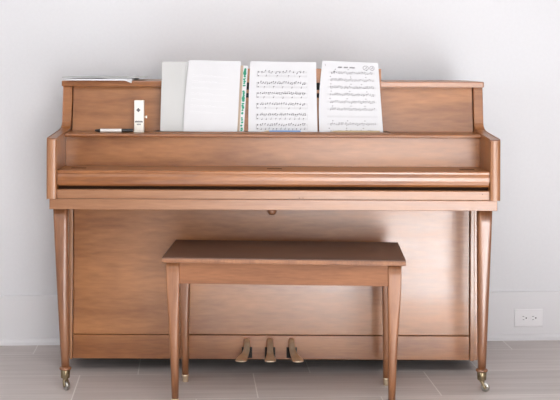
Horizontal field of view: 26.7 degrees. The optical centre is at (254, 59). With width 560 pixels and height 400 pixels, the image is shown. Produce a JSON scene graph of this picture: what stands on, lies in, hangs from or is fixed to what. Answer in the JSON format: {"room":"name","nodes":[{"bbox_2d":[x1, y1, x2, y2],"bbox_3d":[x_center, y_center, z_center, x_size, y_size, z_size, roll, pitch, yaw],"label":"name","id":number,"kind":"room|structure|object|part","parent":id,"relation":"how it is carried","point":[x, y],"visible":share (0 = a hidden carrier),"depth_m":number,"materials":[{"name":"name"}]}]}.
{"room":"music room","nodes":[
{"label":"music room","id":0,"kind":"room"},
{"bbox_2d":[0,0,559,294],"bbox_3d":[0.182,-0.238,4.710,7.100,2.700,0.100,0,0,-3],"label":"wall","id":1,"kind":"structure","parent":0,"point":[512,47],"depth_m":4.66,"materials":[{"name":"white paint"}]},
{"bbox_2d":[0,291,559,338],"bbox_3d":[0.181,1.004,4.654,6.900,0.167,0.013,0,0,-3],"label":"baseboard","id":2,"kind":"structure","parent":1,"relation":"attached to","point":[21,316],"depth_m":4.60,"materials":[{"name":"white paint"}]},
{"bbox_2d":[0,334,559,345],"bbox_3d":[0.181,1.100,4.650,6.900,0.024,0.025,0,0,-3],"label":"trim","id":3,"kind":"structure","parent":1,"relation":"attached to","point":[490,337],"depth_m":4.68,"materials":[{"name":"white paint"}]},
{"bbox_2d":[514,309,542,326],"bbox_3d":[1.089,1.026,4.695,0.114,0.072,0.008,0,0,-3],"label":"wall outlet","id":4,"kind":"object","parent":1,"relation":"attached to","point":[522,317],"visible":1,"depth_m":4.69,"materials":[{"name":"white plastic"}]},
{"bbox_2d":[520,314,527,321],"bbox_3d":[1.070,1.026,4.691,0.029,0.034,0.002,0,0,-3],"label":"receptacle","id":5,"kind":"object","parent":4,"relation":"attached to","point":[523,317],"depth_m":4.69,"materials":[{"name":"grey plastic"}]},
{"bbox_2d":[530,314,536,321],"bbox_3d":[1.108,1.026,4.693,0.029,0.034,0.002,0,0,-3],"label":"receptacle","id":6,"kind":"object","parent":4,"relation":"attached to","point":[533,317],"depth_m":4.69,"materials":[{"name":"grey plastic"}]},
{"bbox_2d":[0,340,559,399],"bbox_3d":[0.384,1.162,1.016,7.100,0.100,7.500,0,0,-3],"label":"floor","id":7,"kind":"structure","parent":0,"point":[527,369],"depth_m":4.13,"materials":[{"name":"tile"}]},
{"bbox_2d":[47,68,499,391],"bbox_3d":[0.061,0.571,4.229,1.507,1.081,0.658,0,0,0],"label":"upright piano","id":8,"kind":"object","parent":7,"relation":"on","point":[428,183],"visible":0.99,"depth_m":4.20,"materials":[{"name":"brown wood"}]},
{"bbox_3d":[-0.673,0.578,4.231,0.033,0.973,0.646,0,0,0],"label":"panel","id":9,"kind":"part","parent":8,"relation":"part of","materials":[{"name":"brown wood"}]},
{"bbox_3d":[-0.650,0.765,3.966,0.052,0.540,0.050,0,0,0],"label":"leg","id":10,"kind":"part","parent":8,"relation":"part of","materials":[{"name":"brown wood"}]},
{"bbox_2d":[65,78,138,82],"bbox_3d":[-0.556,0.075,4.324,0.236,0.014,0.270,0,0,0],"label":"loose sheets","id":11,"kind":"object","parent":8,"relation":"on","point":[130,80],"visible":0.88,"depth_m":4.19,"materials":[{"name":"white paper"}]},
{"bbox_2d":[62,76,147,78],"bbox_3d":[-0.553,0.063,4.378,0.296,0.008,0.210,0,0,-2],"label":"paper","id":12,"kind":"object","parent":11,"relation":"on","point":[110,77],"visible":1,"depth_m":4.28,"materials":[{"name":"white paper"}]},
{"bbox_2d":[95,129,132,131],"bbox_3d":[-0.493,0.247,4.130,0.132,0.013,0.014,0,0,-4],"label":"marker pen","id":13,"kind":"object","parent":8,"relation":"on","point":[96,130],"visible":1,"depth_m":4.13,"materials":[{"name":"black plastic"}]},
{"bbox_2d":[134,100,146,131],"bbox_3d":[-0.402,0.197,4.145,0.046,0.112,0.024,0,0,1],"label":"metronome","id":14,"kind":"object","parent":8,"relation":"on","point":[138,104],"visible":1,"depth_m":4.13,"materials":[{"name":"white plastic"}]},
{"bbox_2d":[160,62,188,130],"bbox_3d":[-0.272,0.128,4.159,0.118,0.243,0.059,0,0,0],"label":"folder","id":15,"kind":"object","parent":8,"relation":"on","point":[174,74],"visible":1,"depth_m":4.16,"materials":[{"name":"white paper"}]},
{"bbox_2d":[183,60,240,131],"bbox_3d":[-0.150,0.125,4.150,0.200,0.249,0.065,0,0,0],"label":"booklet","id":16,"kind":"object","parent":8,"relation":"on","point":[212,87],"visible":1,"depth_m":4.15,"materials":[{"name":"white paper"}]},
{"bbox_2d":[190,74,216,112],"bbox_3d":[-0.162,0.118,4.150,0.135,0.137,0.035,0,0,0],"label":"print","id":17,"kind":"object","parent":16,"relation":"attached to","point":[203,87],"depth_m":4.15,"materials":[{"name":"white paper"}]},
{"bbox_2d":[237,65,247,131],"bbox_3d":[-0.119,0.133,4.155,0.188,0.233,0.060,0,0,0],"label":"book","id":18,"kind":"object","parent":8,"relation":"on","point":[244,69],"visible":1,"depth_m":4.15,"materials":[{"name":"white paper"}]},
{"bbox_3d":[0.058,0.738,4.212,1.410,0.481,0.018,0,0,0],"label":"panel","id":19,"kind":"part","parent":8,"relation":"part of","materials":[{"name":"brown wood"}]},
{"bbox_3d":[0.057,0.510,3.985,0.032,0.026,0.032,0,0,0],"label":"latch knob","id":20,"kind":"part","parent":8,"relation":"part of","materials":[{"name":"brown wood"}]},
{"bbox_3d":[0.063,0.176,4.230,1.429,0.158,0.038,0,0,0],"label":"panel","id":21,"kind":"part","parent":8,"relation":"part of","materials":[{"name":"brown wood"}]},
{"bbox_2d":[65,131,480,137],"bbox_3d":[0.062,0.262,4.152,1.434,0.013,0.166,0,0,0],"label":"shelf","id":22,"kind":"object","parent":8,"relation":"attached to","point":[68,134],"depth_m":4.07,"materials":[{"name":"brown wood"}]},
{"bbox_3d":[0.064,0.086,4.383,1.507,0.020,0.349,0,0,0],"label":"lid","id":23,"kind":"part","parent":8,"relation":"part of","materials":[{"name":"brown wood"}]},
{"bbox_2d":[248,61,316,131],"bbox_3d":[0.098,0.128,4.153,0.242,0.246,0.066,0,0,0],"label":"score","id":24,"kind":"object","parent":8,"relation":"on","point":[282,95],"visible":1,"depth_m":4.15,"materials":[{"name":"white paper"}]},
{"bbox_2d":[266,130,300,131],"bbox_3d":[0.095,0.248,4.112,0.128,0.006,0.006,0,0,0],"label":"pencil","id":25,"kind":"object","parent":8,"relation":"on","point":[267,130],"visible":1,"depth_m":4.11,"materials":[{"name":"blue paint"}]},
{"bbox_2d":[319,61,382,131],"bbox_3d":[0.336,0.129,4.151,0.223,0.253,0.064,0,0,0],"label":"score","id":26,"kind":"object","parent":8,"relation":"on","point":[349,92],"visible":1,"depth_m":4.15,"materials":[{"name":"white paper"}]},
{"bbox_2d":[331,131,379,131],"bbox_3d":[0.350,0.249,4.112,0.170,0.006,0.006,0,0,0],"label":"pencil","id":27,"kind":"object","parent":8,"relation":"on","point":[331,131],"visible":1,"depth_m":4.11,"materials":[{"name":"beige paint"}]},
{"bbox_3d":[0.768,0.770,3.959,0.048,0.540,0.050,0,0,0],"label":"leg","id":28,"kind":"part","parent":8,"relation":"part of","materials":[{"name":"brown wood"}]},
{"bbox_3d":[0.795,0.583,4.224,0.033,0.973,0.646,0,0,0],"label":"panel","id":29,"kind":"part","parent":8,"relation":"part of","materials":[{"name":"brown wood"}]},
{"bbox_2d":[162,240,405,399],"bbox_3d":[0.098,0.869,3.911,0.770,0.485,0.383,0,0,3],"label":"piano bench","id":30,"kind":"object","parent":7,"relation":"on","point":[328,263],"visible":1,"depth_m":3.75,"materials":[{"name":"brown wood"}]},
{"bbox_3d":[-0.262,0.867,3.776,0.043,0.446,0.043,0,0,3],"label":"leg","id":31,"kind":"part","parent":30,"relation":"part of","materials":[{"name":"brown wood"}]},
{"bbox_3d":[-0.246,0.867,4.083,0.043,0.446,0.043,0,0,3],"label":"leg","id":32,"kind":"part","parent":30,"relation":"part of","materials":[{"name":"brown wood"}]},
{"bbox_3d":[0.457,0.870,4.046,0.043,0.446,0.043,0,0,3],"label":"leg","id":33,"kind":"part","parent":30,"relation":"part of","materials":[{"name":"brown wood"}]},
{"bbox_3d":[0.441,0.870,3.739,0.043,0.446,0.043,0,0,3],"label":"leg","id":34,"kind":"part","parent":30,"relation":"part of","materials":[{"name":"brown wood"}]}
]}

